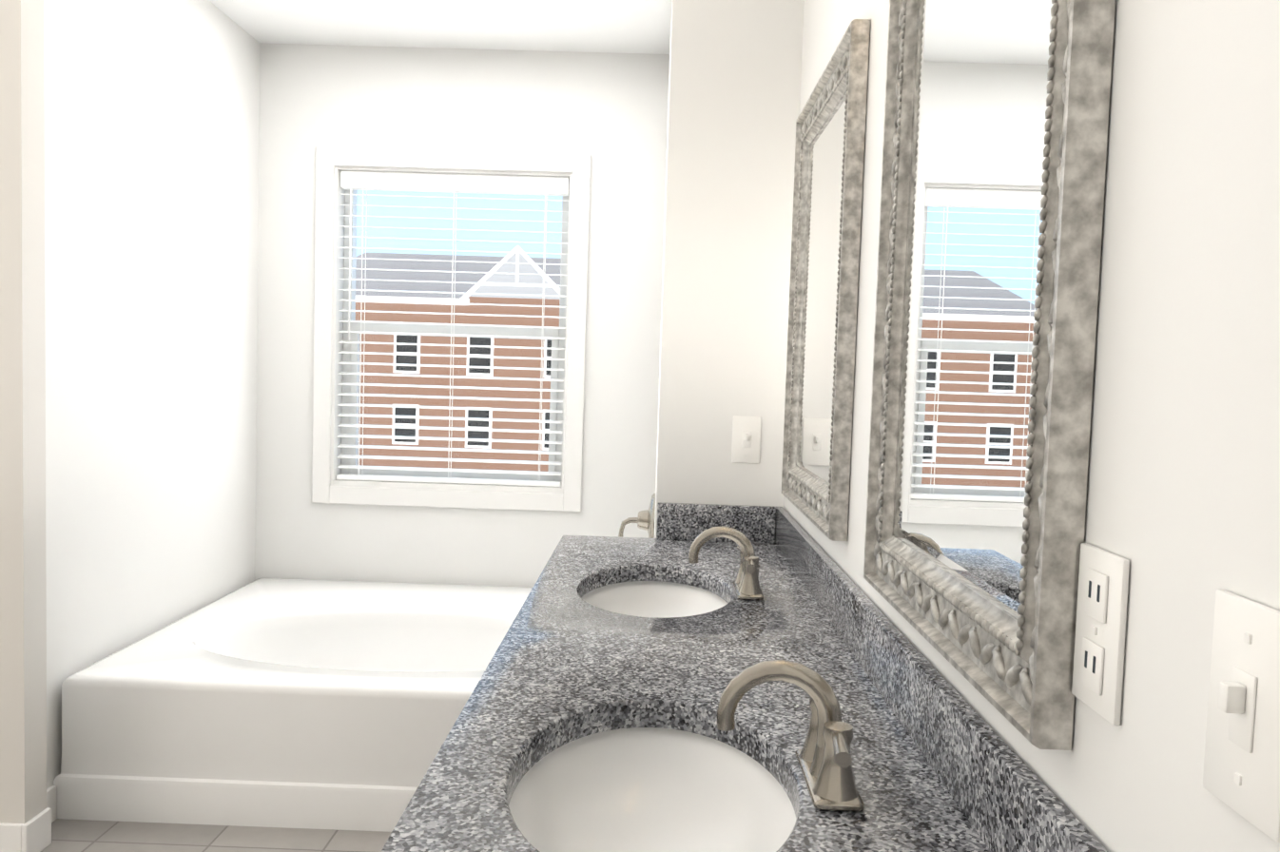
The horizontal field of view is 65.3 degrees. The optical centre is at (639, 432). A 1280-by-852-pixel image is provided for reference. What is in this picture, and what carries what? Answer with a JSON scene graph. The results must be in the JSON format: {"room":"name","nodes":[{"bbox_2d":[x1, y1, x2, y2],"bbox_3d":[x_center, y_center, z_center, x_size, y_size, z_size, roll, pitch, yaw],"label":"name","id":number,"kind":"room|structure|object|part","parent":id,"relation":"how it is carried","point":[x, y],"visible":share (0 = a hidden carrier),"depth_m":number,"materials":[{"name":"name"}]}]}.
{"room":"bathroom","nodes":[
{"label":"bathroom","id":0,"kind":"room"},
{"bbox_2d":[0,0,46,824],"bbox_3d":[-2.605,-0.238,2.733,1.915,2.770,0.100,2,3,1],"label":"wall","id":1,"kind":"structure","parent":0,"point":[23,685],"depth_m":2.70,"materials":[{"name":"paint"}]},
{"bbox_2d":[0,814,39,851],"bbox_3d":[-1.842,1.121,2.753,0.329,0.105,0.034,2,3,1],"label":"baseboard","id":2,"kind":"structure","parent":1,"relation":"attached to","point":[33,834],"depth_m":2.74,"materials":[{"name":"white wood"}]},
{"bbox_2d":[43,0,260,789],"bbox_3d":[-1.759,-0.262,3.599,0.100,2.770,1.660,2,3,1],"label":"wall","id":3,"kind":"structure","parent":0,"point":[151,171],"depth_m":3.45,"materials":[{"name":"paint"}]},
{"bbox_2d":[40,818,391,851],"bbox_3d":[-1.634,1.302,1.555,4.230,0.100,6.320,2,3,1],"label":"floor","id":4,"kind":"structure","parent":0,"point":[86,836],"depth_m":2.91,"materials":[{"name":"tile"}]},
{"bbox_2d":[53,578,532,832],"bbox_3d":[-0.856,0.931,3.728,1.774,0.430,1.507,2,3,1],"label":"tub","id":5,"kind":"object","parent":4,"relation":"on","point":[300,704],"visible":0.62,"depth_m":3.00,"materials":[{"name":"white ceramic"}]},
{"bbox_2d":[380,502,1107,851],"bbox_3d":[0.056,0.758,1.831,0.648,1.060,2.206,2,3,1],"label":"bathroom vanity","id":6,"kind":"object","parent":4,"relation":"on","point":[702,677],"visible":1,"depth_m":1.40,"materials":[{"name":"grey stone"}]},
{"bbox_2d":[209,0,671,54],"bbox_3d":[-1.543,-1.562,1.385,4.230,0.100,6.320,2,3,1],"label":"ceiling","id":7,"kind":"structure","parent":0,"point":[617,26],"depth_m":4.02,"materials":[{"name":"paint"}]},
{"bbox_2d":[254,42,669,587],"bbox_3d":[-1.724,-0.317,4.527,3.620,2.770,0.200,2,3,1],"label":"wall","id":8,"kind":"structure","parent":0,"point":[607,112],"depth_m":4.38,"materials":[{"name":"paint"}]},
{"bbox_2d":[311,146,590,511],"bbox_3d":[-0.835,-0.450,4.476,1.197,1.561,0.178,2,3,1],"label":"window","id":9,"kind":"structure","parent":8,"relation":"in","point":[328,326],"depth_m":4.43,"materials":[{"name":"white wood"}]},
{"bbox_2d":[336,170,569,486],"bbox_3d":[-0.835,-0.455,4.450,1.005,1.365,0.069,2,3,1],"label":"window blind","id":10,"kind":"object","parent":9,"relation":"attached to","point":[454,184],"visible":0.9,"depth_m":4.45,"materials":[{"name":"white plastic"}]},
{"bbox_3d":[-0.834,-0.458,4.532,1.017,1.371,0.065,2,3,1],"label":"window sash","id":11,"kind":"part","parent":9,"relation":"part of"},
{"bbox_2d":[654,0,804,538],"bbox_3d":[0.258,-0.206,3.740,0.370,2.770,1.720,2,3,1],"label":"wall","id":12,"kind":"structure","parent":0,"point":[734,88],"depth_m":2.86,"materials":[{"name":"paint"}]},
{"bbox_2d":[618,493,655,538],"bbox_3d":[-0.057,0.399,3.847,0.220,0.336,0.210,2,3,1],"label":"tub faucet","id":13,"kind":"object","parent":12,"relation":"attached to","point":[644,520],"visible":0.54,"depth_m":3.81,"materials":[{"name":"silver metal"}]},
{"bbox_2d":[731,415,761,463],"bbox_3d":[0.307,0.022,2.880,0.082,0.135,0.020,2,3,1],"label":"light switch","id":14,"kind":"object","parent":12,"relation":"attached to","point":[746,439],"visible":1,"depth_m":2.88,"materials":[{"name":"white plastic"}]},
{"bbox_2d":[783,0,1279,851],"bbox_3d":[0.465,-0.063,1.440,0.120,2.770,6.320,2,3,1],"label":"wall","id":15,"kind":"structure","parent":0,"point":[1183,496],"depth_m":0.74,"materials":[{"name":"paint"}]},
{"bbox_2d":[781,19,870,541],"bbox_3d":[0.406,-0.305,2.284,0.034,0.990,0.750,2,3,1],"label":"mirror","id":16,"kind":"object","parent":15,"relation":"attached to","point":[828,177],"visible":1,"depth_m":2.18,"materials":[{"name":"silver metal"}]},
{"bbox_3d":[0.413,-0.305,2.284,0.004,0.822,0.582,2,3,1],"label":"glass","id":17,"kind":"part","parent":16,"relation":"part of","materials":[{"name":"white"}]},
{"bbox_2d":[863,0,1115,750],"bbox_3d":[0.388,-0.226,1.227,0.034,0.975,0.735,2,3,1],"label":"mirror","id":18,"kind":"object","parent":15,"relation":"attached to","point":[994,163],"visible":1,"depth_m":1.09,"materials":[{"name":"silver metal"}]},
{"bbox_3d":[0.395,-0.226,1.227,0.004,0.807,0.567,2,3,1],"label":"glass","id":19,"kind":"part","parent":18,"relation":"part of","materials":[{"name":"white"}]},
{"bbox_2d":[1071,543,1129,725],"bbox_3d":[0.383,0.166,0.837,0.010,0.135,0.082,2,3,1],"label":"outlet","id":20,"kind":"object","parent":15,"relation":"attached to","point":[1100,626],"visible":1,"depth_m":0.82,"materials":[{"name":"white plastic"}]},
{"bbox_2d":[1202,589,1279,843],"bbox_3d":[0.374,0.173,0.626,0.020,0.135,0.082,2,3,1],"label":"switch plate","id":21,"kind":"object","parent":15,"relation":"attached to","point":[1241,776],"visible":1,"depth_m":0.62,"materials":[{"name":"white plastic"}]},
{"label":"outside","id":22,"kind":"structure","parent":0,"visible":0},
{"bbox_2d":[355,245,561,471],"bbox_3d":[14.509,-2.806,49.700,150.000,9.800,80.000,2,3,1],"label":"building","id":23,"kind":"structure","parent":22,"point":[441,287],"depth_m":41.96,"materials":[{"name":"brown brick"}]}
]}

